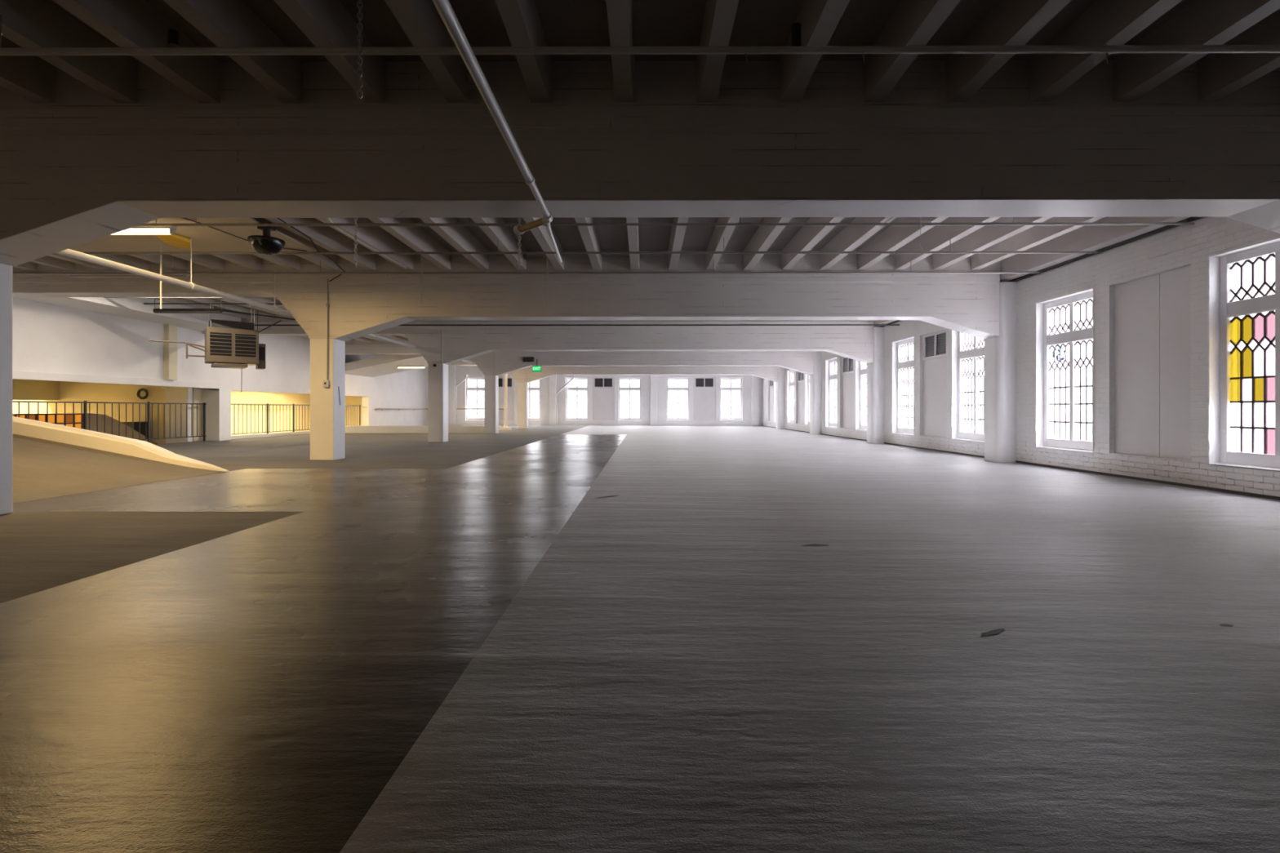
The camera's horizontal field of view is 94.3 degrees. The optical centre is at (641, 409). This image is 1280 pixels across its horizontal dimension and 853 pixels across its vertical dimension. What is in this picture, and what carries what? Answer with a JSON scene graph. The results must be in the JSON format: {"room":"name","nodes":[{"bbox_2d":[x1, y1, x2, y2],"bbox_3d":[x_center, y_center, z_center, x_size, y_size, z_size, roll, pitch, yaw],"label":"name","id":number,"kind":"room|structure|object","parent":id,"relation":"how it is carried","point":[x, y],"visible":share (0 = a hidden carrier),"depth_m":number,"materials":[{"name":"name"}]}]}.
{"room":"parking garage","nodes":[
{"label":"parking garage","id":0,"kind":"room"},
{"bbox_2d":[12,381,204,444],"bbox_3d":[-16.513,0.695,17.758,6.850,3.500,0.800,0,0,0],"label":"wall","id":1,"kind":"structure","parent":0,"point":[68,391],"depth_m":17.86,"materials":[{"name":"beige paint"}]},
{"bbox_2d":[137,388,148,399],"bbox_3d":[-14.559,-0.445,17.301,0.323,0.329,0.052,0,0,0],"label":"coil","id":2,"kind":"object","parent":1,"relation":"hanging from","point":[139,391],"visible":1,"depth_m":17.29,"materials":[{"name":"black metal"}]},
{"bbox_2d":[132,385,165,390],"bbox_3d":[-14.356,0.226,17.320,1.028,1.838,0.036,0,0,0],"label":"conduit","id":3,"kind":"object","parent":1,"relation":"attached to","point":[132,385],"visible":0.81,"depth_m":17.31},
{"bbox_2d":[12,297,426,426],"bbox_3d":[-12.752,-0.920,13.795,0.300,4.030,41.500,0,0,0],"label":"wall","id":4,"kind":"structure","parent":0,"point":[46,337],"depth_m":15.49,"materials":[{"name":"paint"}]},
{"bbox_2d":[12,370,220,388],"bbox_3d":[-12.574,-0.690,14.644,0.050,0.170,6.000,0,0,0],"label":"trim","id":5,"kind":"structure","parent":4,"relation":"attached to","point":[19,375],"depth_m":13.89,"materials":[{"name":"paint"}]},
{"bbox_2d":[12,297,240,330],"bbox_3d":[-12.025,-2.585,14.192,1.150,0.700,5.500,0,0,0],"label":"ceiling beam","id":6,"kind":"structure","parent":4,"relation":"attached to","point":[130,308],"depth_m":13.71,"materials":[{"name":"paint"}]},
{"bbox_2d":[164,324,177,380],"bbox_3d":[-12.525,-1.515,15.764,0.140,1.480,0.280,0,0,0],"label":"trim","id":7,"kind":"structure","parent":4,"relation":"attached to","point":[170,331],"depth_m":15.66,"materials":[{"name":"beige paint"}]},
{"bbox_2d":[345,354,427,377],"bbox_3d":[-10.379,-2.003,25.986,4.340,1.033,3.300,0,0,0],"label":"soffit","id":8,"kind":"structure","parent":4,"relation":"attached to","point":[386,364],"depth_m":24.66,"materials":[{"name":"paint"}]},
{"bbox_2d":[396,365,426,368],"bbox_3d":[-9.812,-1.827,25.234,1.200,0.175,0.100,0,0,0],"label":"batten","id":9,"kind":"object","parent":8,"relation":"hanging from","point":[397,366],"visible":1,"depth_m":25.20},
{"bbox_2d":[254,324,899,325],"bbox_3d":[-2.780,-2.255,15.910,19.330,0.039,0.040,0,0,0],"label":"pipe","id":10,"kind":"object","parent":4,"relation":"attached to","point":[258,324],"visible":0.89,"depth_m":15.88,"materials":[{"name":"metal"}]},
{"bbox_2d":[231,391,310,435],"bbox_3d":[-17.058,0.495,26.385,0.300,3.900,16.350,0,0,0],"label":"wall","id":11,"kind":"structure","parent":0,"point":[237,397],"depth_m":26.84,"materials":[{"name":"beige paint"}]},
{"bbox_2d":[345,395,362,426],"bbox_3d":[-14.963,0.645,32.152,4.250,3.600,0.200,0,0,0],"label":"wall","id":12,"kind":"structure","parent":0,"point":[351,401],"depth_m":32.06,"materials":[{"name":"beige paint"}]},
{"bbox_2d":[426,365,761,426],"bbox_3d":[-2.949,-0.920,34.681,19.840,4.030,0.340,0,0,0],"label":"wall","id":13,"kind":"structure","parent":0,"point":[460,371],"depth_m":34.51,"materials":[{"name":"paint"}]},
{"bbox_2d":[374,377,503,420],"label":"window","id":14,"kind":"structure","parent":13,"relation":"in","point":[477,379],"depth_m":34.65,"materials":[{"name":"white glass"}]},
{"bbox_2d":[448,365,455,425],"bbox_3d":[-11.030,-0.785,34.429,0.400,3.460,0.220,0,0,0],"label":"pilaster","id":15,"kind":"object","parent":13,"relation":"attached to","point":[451,369],"visible":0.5,"depth_m":34.32,"materials":[{"name":"paint"}]},
{"bbox_2d":[455,374,466,425],"bbox_3d":[-10.493,-0.540,34.417,0.699,2.930,0.100,0,0,0],"label":"downpipe","id":16,"kind":"object","parent":15,"relation":"attached to","point":[465,378],"visible":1,"depth_m":34.37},
{"bbox_2d":[498,377,514,420],"bbox_3d":[-8.099,-0.605,34.626,1.300,2.500,0.085,0,0,0],"label":"panel","id":17,"kind":"object","parent":13,"relation":"attached to","point":[510,380],"visible":0.53,"depth_m":34.60,"materials":[{"name":"white paint"}]},
{"bbox_2d":[528,379,540,420],"bbox_3d":[-6.569,-0.590,34.615,1.362,2.530,0.217,0,0,0],"label":"window","id":18,"kind":"structure","parent":13,"relation":"in","point":[530,388],"depth_m":34.65,"materials":[{"name":"white wood"}]},
{"bbox_2d":[549,374,556,425],"bbox_3d":[-5.170,-0.785,34.408,0.400,3.460,0.220,0,0,0],"label":"pilaster","id":19,"kind":"object","parent":13,"relation":"attached to","point":[553,380],"visible":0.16,"depth_m":34.30,"materials":[{"name":"paint"}]},
{"bbox_2d":[565,377,588,420],"bbox_3d":[-3.779,-0.590,34.605,1.362,2.530,0.217,0,0,0],"label":"window","id":20,"kind":"structure","parent":13,"relation":"in","point":[576,379],"depth_m":34.64,"materials":[{"name":"white wood"}]},
{"bbox_2d":[592,377,614,420],"bbox_3d":[-2.244,-0.605,34.605,1.300,2.500,0.085,0,0,0],"label":"panel","id":21,"kind":"object","parent":13,"relation":"attached to","point":[603,388],"visible":1,"depth_m":34.59,"materials":[{"name":"white paint"}]},
{"bbox_2d":[617,377,641,420],"bbox_3d":[-0.709,-0.590,34.594,1.362,2.530,0.217,0,0,0],"label":"window","id":22,"kind":"structure","parent":13,"relation":"in","point":[620,379],"depth_m":34.63,"materials":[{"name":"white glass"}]},
{"bbox_2d":[650,374,657,425],"bbox_3d":[0.680,-0.785,34.388,0.400,3.460,0.220,0,0,0],"label":"pilaster","id":23,"kind":"object","parent":13,"relation":"attached to","point":[653,377],"visible":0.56,"depth_m":34.27,"materials":[{"name":"paint"}]},
{"bbox_2d":[666,377,689,420],"bbox_3d":[2.101,-0.590,34.584,1.362,2.530,0.217,0,0,0],"label":"window","id":24,"kind":"structure","parent":13,"relation":"in","point":[686,388],"depth_m":34.62,"materials":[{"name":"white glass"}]},
{"bbox_2d":[693,377,715,420],"bbox_3d":[3.641,-0.605,34.585,1.300,2.500,0.085,0,0,0],"label":"panel","id":25,"kind":"object","parent":13,"relation":"attached to","point":[704,388],"visible":1,"depth_m":34.56,"materials":[{"name":"white paint"}]},
{"bbox_2d":[719,377,742,420],"bbox_3d":[5.181,-0.590,34.574,1.362,2.530,0.217,0,0,0],"label":"window","id":26,"kind":"structure","parent":13,"relation":"in","point":[730,388],"depth_m":34.60,"materials":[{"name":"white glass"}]},
{"bbox_2d":[751,375,758,425],"bbox_3d":[6.540,-0.785,34.367,0.400,3.460,0.220,0,0,0],"label":"pilaster","id":27,"kind":"object","parent":13,"relation":"attached to","point":[754,380],"visible":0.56,"depth_m":34.26,"materials":[{"name":"paint"}]},
{"bbox_2d":[0,425,1279,852],"bbox_3d":[-2.901,1.023,13.960,20.400,0.157,41.900,0,0,0],"label":"floor","id":28,"kind":"structure","parent":0,"point":[676,672],"depth_m":2.31,"materials":[{"name":"concrete"}]},
{"bbox_2d":[0,262,12,515],"bbox_3d":[-5.942,-0.181,5.183,0.440,2.252,0.435,0,0,0],"label":"column","id":29,"kind":"structure","parent":28,"relation":"on","point":[6,270],"depth_m":5.33,"materials":[{"name":"paint"}]},
{"bbox_2d":[0,59,1279,266],"bbox_3d":[-2.857,-2.120,5.169,19.550,1.630,0.462,0,0,0],"label":"ceiling beam","id":30,"kind":"structure","parent":29,"relation":"on","point":[84,166],"depth_m":4.95,"materials":[{"name":"paint"}]},
{"bbox_2d":[431,0,562,262],"bbox_3d":[-0.983,-1.648,2.364,0.407,0.088,8.721,0,0,0],"label":"drain pipe","id":31,"kind":"object","parent":30,"relation":"attached to","point":[444,8],"visible":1,"depth_m":3.20,"materials":[{"name":"metal"}]},
{"bbox_2d":[12,400,206,442],"bbox_3d":[-12.969,0.375,14.645,0.040,1.140,5.960,0,0,0],"label":"iron railing","id":32,"kind":"object","parent":28,"relation":"on","point":[85,402],"visible":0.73,"depth_m":15.30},
{"bbox_2d":[12,433,223,503],"bbox_3d":[-9.450,0.383,7.233,6.350,1.120,3.500,0,0,0],"label":"ramp","id":33,"kind":"object","parent":28,"relation":"on","point":[42,468],"visible":0.93,"depth_m":7.83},
{"bbox_2d":[12,416,229,471],"bbox_3d":[-9.438,0.283,9.093,6.340,1.333,0.260,0,0,0],"label":"curb","id":34,"kind":"object","parent":28,"relation":"on","point":[20,426],"visible":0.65,"depth_m":8.96,"materials":[{"name":"beige paint"}]},
{"bbox_2d":[202,388,231,440],"bbox_3d":[-12.828,0.165,17.895,0.520,1.560,0.500,0,0,0],"label":"pillar","id":35,"kind":"structure","parent":28,"relation":"on","point":[218,406],"depth_m":17.65,"materials":[{"name":"paint"}]},
{"bbox_2d":[231,431,310,439],"bbox_3d":[-12.956,0.895,22.695,0.170,0.100,9.060,0,0,0],"label":"plinth","id":36,"kind":"object","parent":28,"relation":"on","point":[237,437],"visible":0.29,"depth_m":20.46,"materials":[{"name":"beige paint"}]},
{"bbox_2d":[231,403,360,435],"bbox_3d":[-12.941,0.375,22.695,0.040,1.140,9.060,0,0,0],"label":"iron railing","id":37,"kind":"object","parent":28,"relation":"on","point":[267,404],"visible":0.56,"depth_m":20.86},
{"bbox_2d":[310,338,345,460],"bbox_3d":[-5.917,-0.181,11.183,0.448,2.252,0.435,0,0,0],"label":"column","id":38,"kind":"structure","parent":28,"relation":"on","point":[327,404],"depth_m":10.96,"materials":[{"name":"paint"}]},
{"bbox_2d":[323,278,328,386],"bbox_3d":[-5.819,-1.407,10.923,0.095,1.995,0.055,0,0,0],"label":"conduit","id":39,"kind":"object","parent":38,"relation":"attached to","point":[326,382],"visible":1,"depth_m":10.93,"materials":[{"name":"metal"}]},
{"bbox_2d":[12,250,1000,341],"bbox_3d":[-2.836,-2.120,11.169,19.550,1.630,0.462,0,0,0],"label":"ceiling beam","id":40,"kind":"structure","parent":38,"relation":"on","point":[360,305],"depth_m":10.95,"materials":[{"name":"paint"}]},
{"bbox_2d":[276,217,345,281],"bbox_3d":[-5.089,-2.455,8.963,0.379,0.220,4.129,0,0,-14],"label":"cable","id":41,"kind":"object","parent":40,"relation":"attached to","point":[279,219],"visible":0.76,"depth_m":9.02,"materials":[{"name":"metal"}]},
{"bbox_2d":[345,425,484,433],"bbox_3d":[-9.328,0.800,23.383,6.440,0.290,0.300,0,0,0],"label":"wall","id":42,"kind":"structure","parent":28,"relation":"on","point":[348,428],"depth_m":23.23,"materials":[{"name":"beige paint"}]},
{"bbox_2d":[427,329,448,442],"bbox_3d":[-5.900,-0.655,17.168,0.440,3.200,0.466,0,0,0],"label":"column","id":43,"kind":"structure","parent":28,"relation":"on","point":[437,373],"depth_m":16.97,"materials":[{"name":"paint"}]},
{"bbox_2d":[202,314,875,364],"bbox_3d":[-2.815,-2.120,17.169,19.550,1.630,0.462,0,0,0],"label":"ceiling beam","id":44,"kind":"structure","parent":43,"relation":"on","point":[460,343],"depth_m":16.94,"materials":[{"name":"paint"}]},
{"bbox_2d":[484,351,498,433],"bbox_3d":[-5.879,-0.655,23.168,0.440,3.200,0.466,0,0,0],"label":"column","id":45,"kind":"structure","parent":28,"relation":"on","point":[491,382],"depth_m":22.96,"materials":[{"name":"paint"}]},
{"bbox_2d":[345,338,813,376],"bbox_3d":[-2.794,-2.120,23.169,19.550,1.630,0.462,0,0,0],"label":"ceiling beam","id":46,"kind":"structure","parent":45,"relation":"on","point":[506,362],"depth_m":22.94,"materials":[{"name":"paint"}]},
{"bbox_2d":[522,356,533,361],"bbox_3d":[-4.380,-1.920,22.866,0.420,0.190,0.158,0,0,0],"label":"emergency light","id":47,"kind":"object","parent":46,"relation":"attached to","point":[524,358],"visible":1,"depth_m":22.85,"materials":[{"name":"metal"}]},
{"bbox_2d":[532,359,541,372],"bbox_3d":[-4.040,-1.682,22.864,0.330,0.494,0.164,0,0,0],"label":"exit sign","id":48,"kind":"object","parent":46,"relation":"hanging from","point":[536,368],"visible":1,"depth_m":22.79,"materials":[{"name":"green plastic"}]},
{"bbox_2d":[498,373,511,430],"bbox_3d":[-6.231,-0.755,27.022,0.550,3.400,0.400,0,0,0],"label":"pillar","id":49,"kind":"structure","parent":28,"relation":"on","point":[505,427],"depth_m":26.97,"materials":[{"name":"beige paint"}]},
{"bbox_2d":[517,368,528,428],"bbox_3d":[-5.858,-0.655,29.168,0.440,3.200,0.466,0,0,0],"label":"column","id":50,"kind":"structure","parent":28,"relation":"on","point":[522,388],"depth_m":28.97,"materials":[{"name":"paint"}]},
{"bbox_2d":[448,358,777,382],"bbox_3d":[-2.773,-2.120,29.169,19.550,1.630,0.462,0,0,0],"label":"ceiling beam","id":51,"kind":"structure","parent":50,"relation":"on","point":[770,373],"depth_m":28.94,"materials":[{"name":"paint"}]},
{"bbox_2d":[555,374,573,425],"bbox_3d":[-4.457,-0.540,34.396,1.066,2.930,0.100,0,0,0],"label":"downpipe","id":52,"kind":"object","parent":28,"relation":"on","point":[572,378],"visible":0.85,"depth_m":34.35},
{"bbox_2d":[980,628,1004,636],"bbox_3d":[1.496,0.957,2.533,0.182,0.006,0.038,0,0,-26],"label":"scuff mark","id":53,"kind":"object","parent":28,"relation":"on","point":[995,632],"visible":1,"depth_m":2.53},
{"bbox_2d":[0,0,1279,342],"bbox_3d":[-2.853,-2.860,7.860,20.140,0.550,30.300,0,0,0],"label":"ceiling","id":54,"kind":"structure","parent":0,"point":[25,23],"depth_m":4.64,"materials":[{"name":"paint"}]},
{"bbox_2d":[63,255,191,277],"bbox_3d":[-9.163,-2.641,10.582,2.200,0.587,0.120,0,0,0],"label":"batten","id":55,"kind":"object","parent":54,"relation":"hanging from","point":[83,271],"visible":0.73,"depth_m":10.56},
{"bbox_2d":[152,297,222,313],"bbox_3d":[-10.128,-2.539,13.235,1.494,0.792,0.104,0,0,0],"label":"pipe","id":56,"kind":"object","parent":54,"relation":"attached to","point":[155,310],"visible":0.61,"depth_m":13.20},
{"bbox_2d":[103,297,276,297],"bbox_3d":[-2.791,-2.385,12.610,19.330,0.033,0.034,0,0,0],"label":"pipe","id":57,"kind":"object","parent":54,"relation":"attached to","point":[104,297],"visible":0.02,"depth_m":12.62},
{"bbox_2d":[68,217,317,251],"bbox_3d":[-7.256,-2.507,8.210,4.230,0.025,2.370,0,0,0],"label":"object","id":58,"kind":"structure","parent":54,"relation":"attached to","point":[204,238],"depth_m":8.73,"materials":[{"name":"paint"}]},
{"bbox_2d":[115,219,177,234],"bbox_3d":[-6.724,-2.370,7.574,1.500,0.260,0.100,0,0,0],"label":"ceiling light","id":59,"kind":"object","parent":58,"relation":"hanging from","point":[136,229],"visible":0.28,"depth_m":7.56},
{"bbox_2d":[160,244,161,309],"bbox_3d":[-7.319,-2.040,9.026,0.023,1.030,0.024,0,0,0],"label":"hanging rod","id":60,"kind":"object","parent":58,"relation":"hanging from","point":[160,245],"visible":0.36,"depth_m":9.02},
{"bbox_2d":[154,233,191,248],"bbox_3d":[-6.790,-2.464,8.661,0.358,0.058,0.830,0,0,-25],"label":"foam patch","id":61,"kind":"object","parent":58,"relation":"attached to","point":[175,240],"visible":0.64,"depth_m":8.58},
{"bbox_2d":[182,217,306,251],"bbox_3d":[-5.772,-2.475,8.311,0.235,0.038,2.252,0,0,21],"label":"cable","id":62,"kind":"object","parent":58,"relation":"attached to","point":[182,218],"visible":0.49,"depth_m":8.34,"materials":[{"name":"metal"}]},
{"bbox_2d":[55,237,472,363],"bbox_3d":[-6.531,-2.121,14.123,0.110,0.769,17.000,0,0,0],"label":"drain pipe","id":63,"kind":"object","parent":58,"relation":"hanging from","point":[74,254],"visible":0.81,"depth_m":8.42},
{"bbox_2d":[247,222,285,255],"bbox_3d":[-5.072,-2.294,8.018,0.440,0.412,0.440,0,0,0],"label":"dome","id":64,"kind":"object","parent":58,"relation":"hanging from","point":[264,244],"visible":0.92,"depth_m":7.92,"materials":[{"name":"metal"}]},
{"bbox_2d":[149,297,266,369],"bbox_3d":[-10.017,-1.775,13.757,2.160,1.600,0.680,0,0,-40],"label":"heater","id":65,"kind":"object","parent":54,"relation":"hanging from","point":[228,344],"visible":0.98,"depth_m":13.80,"materials":[{"name":"beige metal"}]},
{"bbox_2d":[210,363,248,368],"bbox_3d":[-9.733,-1.020,13.994,0.660,0.070,0.680,0,0,-40],"label":"drip tray","id":66,"kind":"object","parent":65,"relation":"on","point":[239,366],"depth_m":13.83,"materials":[{"name":"beige metal"}]},
{"bbox_2d":[258,346,264,360],"bbox_3d":[-9.138,-1.335,14.264,0.120,0.320,0.012,0,0,-40],"label":"grille","id":67,"kind":"object","parent":65,"relation":"attached to","point":[261,349],"depth_m":14.26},
{"bbox_2d":[143,302,282,304],"bbox_3d":[-9.725,-2.667,13.634,4.396,0.537,0.032,0,0,0],"label":"pipe","id":68,"kind":"object","parent":54,"relation":"attached to","point":[144,303],"visible":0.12,"depth_m":13.62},
{"bbox_2d":[213,306,296,320],"bbox_3d":[-9.812,-2.608,15.234,2.096,0.654,0.040,0,0,-11],"label":"pipe","id":69,"kind":"object","parent":54,"relation":"attached to","point":[214,306],"visible":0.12,"depth_m":15.22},
{"bbox_2d":[354,217,357,266],"bbox_3d":[-3.188,-2.272,6.611,0.028,1.380,0.027,0,0,24],"label":"chain","id":70,"kind":"object","parent":54,"relation":"hanging from","point":[356,233],"visible":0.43,"depth_m":6.61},
{"bbox_2d":[356,0,363,98],"bbox_3d":[-1.714,-2.425,3.606,0.028,1.074,0.027,0,0,24],"label":"hanging chain","id":71,"kind":"object","parent":54,"relation":"hanging from","point":[360,2],"visible":1,"depth_m":3.60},
{"bbox_2d":[327,217,406,268],"bbox_3d":[-4.044,-2.465,8.661,0.176,0.128,3.106,0,0,0],"label":"conduit","id":72,"kind":"object","parent":54,"relation":"attached to","point":[329,219],"visible":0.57,"depth_m":8.65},
{"bbox_2d":[420,253,422,302],"bbox_3d":[-3.643,-2.357,9.813,0.028,1.210,0.027,0,0,24],"label":"hanging chain","id":73,"kind":"object","parent":54,"relation":"hanging from","point":[421,254],"visible":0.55,"depth_m":9.80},
{"bbox_2d":[517,217,520,268],"bbox_3d":[-1.322,-2.238,6.405,0.028,1.448,0.027,0,0,24],"label":"hanging chain","id":74,"kind":"object","parent":54,"relation":"hanging from","point":[519,220],"visible":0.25,"depth_m":6.40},
{"bbox_2d":[12,259,1040,274],"bbox_3d":[-2.799,-2.462,10.260,19.330,0.247,0.034,0,0,0],"label":"pipe","id":75,"kind":"object","parent":54,"relation":"hanging from","point":[320,272],"visible":0.95,"depth_m":10.25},
{"bbox_2d":[546,257,548,306],"bbox_3d":[-1.626,-2.357,10.206,0.028,1.210,0.027,0,0,24],"label":"hanging chain","id":76,"kind":"object","parent":54,"relation":"hanging from","point":[547,269],"visible":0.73,"depth_m":10.20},
{"bbox_2d":[50,236,1099,254],"bbox_3d":[-2.804,-2.462,8.940,19.330,0.247,0.034,0,0,0],"label":"pipe","id":77,"kind":"object","parent":54,"relation":"hanging from","point":[723,251],"visible":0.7,"depth_m":8.92,"materials":[{"name":"metal"}]},
{"bbox_2d":[0,14,1279,64],"bbox_3d":[-2.821,-2.410,3.870,19.330,0.330,0.046,0,0,0],"label":"pipe","id":78,"kind":"object","parent":54,"relation":"hanging from","point":[1046,49],"visible":1,"depth_m":3.85,"materials":[{"name":"metal"}]},
{"bbox_2d":[168,28,178,47],"bbox_3d":[-3.057,-2.420,3.871,0.057,0.090,0.060,0,0,0],"label":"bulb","id":79,"kind":"object","parent":78,"relation":"attached to","point":[173,34],"visible":0.91,"depth_m":3.85,"materials":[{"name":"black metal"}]},
{"bbox_2d":[791,22,800,45],"bbox_3d":[1.004,-2.425,3.857,0.057,0.140,0.060,0,0,0],"label":"clamp","id":80,"kind":"object","parent":78,"relation":"attached to","point":[796,27],"visible":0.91,"depth_m":3.83,"materials":[{"name":"black metal"}]},
{"bbox_2d":[137,217,1195,226],"bbox_3d":[-2.809,-2.437,7.410,19.330,0.297,0.034,0,0,0],"label":"pipe","id":81,"kind":"object","parent":54,"relation":"hanging from","point":[468,224],"visible":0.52,"depth_m":7.39,"materials":[{"name":"metal"}]},
{"bbox_2d":[761,216,1279,497],"bbox_3d":[7.068,-0.920,13.745,0.340,4.030,42.140,0,0,0],"label":"wall","id":82,"kind":"structure","parent":0,"point":[1178,246],"depth_m":8.88,"materials":[{"name":"paint"}]},
{"bbox_2d":[768,380,773,421],"bbox_3d":[7.060,-0.590,32.086,0.085,2.470,1.300,0,0,0],"label":"panel","id":83,"kind":"object","parent":82,"relation":"attached to","point":[771,383],"visible":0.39,"depth_m":32.36,"materials":[{"name":"white paint"}]},
{"bbox_2d":[773,382,775,422],"bbox_3d":[7.048,-0.590,30.530,0.217,2.530,1.362,0,0,0],"label":"window","id":84,"kind":"structure","parent":82,"relation":"in","point":[774,382],"depth_m":31.18,"materials":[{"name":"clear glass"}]},
{"bbox_2d":[775,366,784,429],"bbox_3d":[6.787,-0.670,29.142,0.330,3.350,0.450,0,0,0],"label":"pilaster","id":85,"kind":"object","parent":82,"relation":"attached to","point":[780,385],"visible":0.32,"depth_m":28.92,"materials":[{"name":"paint"}]},
{"bbox_2d":[786,369,794,423],"bbox_3d":[7.038,-0.590,27.701,0.217,2.530,1.362,0,0,0],"label":"window","id":86,"kind":"structure","parent":82,"relation":"in","point":[790,382],"depth_m":28.27,"materials":[{"name":"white glass"}]},
{"bbox_2d":[797,371,804,423],"bbox_3d":[7.039,-0.590,26.086,0.085,2.470,1.300,0,0,0],"label":"panel","id":87,"kind":"object","parent":82,"relation":"attached to","point":[800,375],"visible":0.59,"depth_m":26.27,"materials":[{"name":"white paint"}]},
{"bbox_2d":[804,373,809,425],"bbox_3d":[7.027,-0.590,24.531,0.217,2.530,1.362,0,0,0],"label":"window","id":88,"kind":"structure","parent":82,"relation":"in","point":[806,376],"depth_m":25.19,"materials":[{"name":"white glass"}]},
{"bbox_2d":[809,351,821,434],"bbox_3d":[6.766,-0.670,23.142,0.330,3.350,0.450,0,0,0],"label":"pilaster","id":89,"kind":"object","parent":82,"relation":"attached to","point":[815,379],"visible":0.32,"depth_m":22.92,"materials":[{"name":"paint"}]},
{"bbox_2d":[825,356,837,428],"bbox_3d":[7.017,-0.590,21.701,0.217,2.530,1.362,0,0,0],"label":"window","id":90,"kind":"structure","parent":82,"relation":"in","point":[830,377],"depth_m":22.26,"materials":[{"name":"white glass"}]},
{"bbox_2d":[841,356,853,428],"bbox_3d":[7.018,-0.590,20.086,0.085,2.470,1.300,0,0,0],"label":"panel","id":91,"kind":"object","parent":82,"relation":"attached to","point":[846,363],"visible":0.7,"depth_m":20.17,"materials":[{"name":"white paint"}]},
{"bbox_2d":[855,360,866,431],"bbox_3d":[7.006,-0.590,18.531,0.217,2.530,1.362,0,0,0],"label":"window","id":92,"kind":"structure","parent":82,"relation":"in","point":[860,371],"depth_m":19.09,"materials":[{"name":"clear glass"}]},
{"bbox_2d":[866,327,884,443],"bbox_3d":[6.745,-0.670,17.142,0.330,3.350,0.450,0,0,0],"label":"pilaster","id":93,"kind":"object","parent":82,"relation":"attached to","point":[875,370],"visible":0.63,"depth_m":16.92,"materials":[{"name":"paint"}]},
{"bbox_2d":[891,336,914,435],"bbox_3d":[6.996,-0.590,15.701,0.217,2.530,1.362,0,0,0],"label":"window","id":94,"kind":"structure","parent":82,"relation":"in","point":[898,365],"depth_m":16.12,"materials":[{"name":"clear glass"}]},
{"bbox_2d":[922,328,946,437],"bbox_3d":[6.997,-0.590,14.086,0.085,2.470,1.300,0,0,0],"label":"panel","id":95,"kind":"object","parent":82,"relation":"attached to","point":[934,344],"visible":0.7,"depth_m":14.12,"materials":[{"name":"white paint"}]},
{"bbox_2d":[951,329,984,442],"bbox_3d":[6.985,-0.590,12.531,0.217,2.530,1.362,0,0,0],"label":"window","id":96,"kind":"structure","parent":82,"relation":"in","point":[958,356],"depth_m":12.97,"materials":[{"name":"clear glass"}]},
{"bbox_2d":[984,281,1016,462],"bbox_3d":[6.724,-0.670,11.142,0.330,3.350,0.450,0,0,0],"label":"pilaster","id":97,"kind":"object","parent":82,"relation":"attached to","point":[1000,352],"visible":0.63,"depth_m":10.93,"materials":[{"name":"paint"}]},
{"bbox_2d":[761,425,1279,500],"bbox_3d":[6.892,0.970,13.726,0.012,0.050,41.500,0,0,0],"label":"baseboard","id":98,"kind":"structure","parent":82,"relation":"attached to","point":[1260,495],"depth_m":8.50,"materials":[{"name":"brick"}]},
{"bbox_2d":[873,217,1189,327],"bbox_3d":[6.771,-2.663,13.726,0.245,0.545,41.500,0,0,0],"label":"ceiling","id":99,"kind":"structure","parent":82,"relation":"attached to","point":[1086,237],"depth_m":9.06,"materials":[{"name":"paint"}]},
{"bbox_2d":[878,217,1200,327],"bbox_3d":[6.870,-2.373,13.726,0.045,0.035,41.500,0,0,0],"label":"trim","id":100,"kind":"structure","parent":82,"relation":"attached to","point":[1190,219],"depth_m":8.70,"materials":[{"name":"metal"}]},
{"bbox_2d":[1035,287,1093,453],"bbox_3d":[6.975,-0.590,9.701,0.217,2.530,1.362,0,0,0],"label":"window","id":101,"kind":"structure","parent":82,"relation":"in","point":[1045,340],"depth_m":9.88,"materials":[{"name":"white paint"}]},
{"bbox_2d":[1114,265,1191,460],"bbox_3d":[6.986,-0.590,8.086,0.065,2.470,1.300,0,0,0],"label":"panel","id":102,"kind":"object","parent":82,"relation":"attached to","point":[1153,313],"visible":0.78,"depth_m":8.06,"materials":[{"name":"paint"}]},
{"bbox_2d":[1206,236,1279,471],"bbox_3d":[6.964,-0.590,6.531,0.217,2.530,1.362,0,0,0],"label":"window","id":103,"kind":"structure","parent":82,"relation":"in","point":[1243,292],"depth_m":6.91,"materials":[{"name":"glass"}]},
{"bbox_3d":[-16.399,-1.105,21.807,7.050,0.100,25.500,0,0,0],"label":"ceiling","id":104,"kind":"structure","parent":0,"visible":0},
{"bbox_2d":[12,378,59,399],"bbox_3d":[-17.753,-0.660,13.462,0.400,0.790,8.800,0,0,0],"label":"beam","id":105,"kind":"structure","parent":104,"relation":"attached to","point":[22,389],"depth_m":17.16,"materials":[{"name":"beige paint"}]},
{"bbox_3d":[-16.499,2.495,21.808,6.850,0.100,25.500,0,0,0],"label":"floor","id":106,"kind":"structure","parent":0,"visible":0},
{"bbox_2d":[12,413,157,444],"bbox_3d":[-14.216,1.275,13.225,0.175,2.340,8.350,0,0,0],"label":"parapet","id":107,"kind":"object","parent":106,"relation":"on","point":[68,416],"visible":0.23,"depth_m":15.30,"materials":[{"name":"brown paint"}]},
{"bbox_2d":[121,422,146,436],"bbox_3d":[-14.591,1.405,17.026,0.500,2.080,0.550,0,0,0],"label":"tall cabinet","id":108,"kind":"object","parent":106,"relation":"on","point":[135,424],"visible":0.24,"depth_m":16.90,"materials":[{"name":"black metal"}]},
{"bbox_2d":[165,386,192,443],"bbox_3d":[-13.465,0.695,17.257,0.650,3.500,0.180,0,0,0],"label":"pillar","id":109,"kind":"structure","parent":106,"relation":"on","point":[173,394],"depth_m":17.17,"materials":[{"name":"paint"}]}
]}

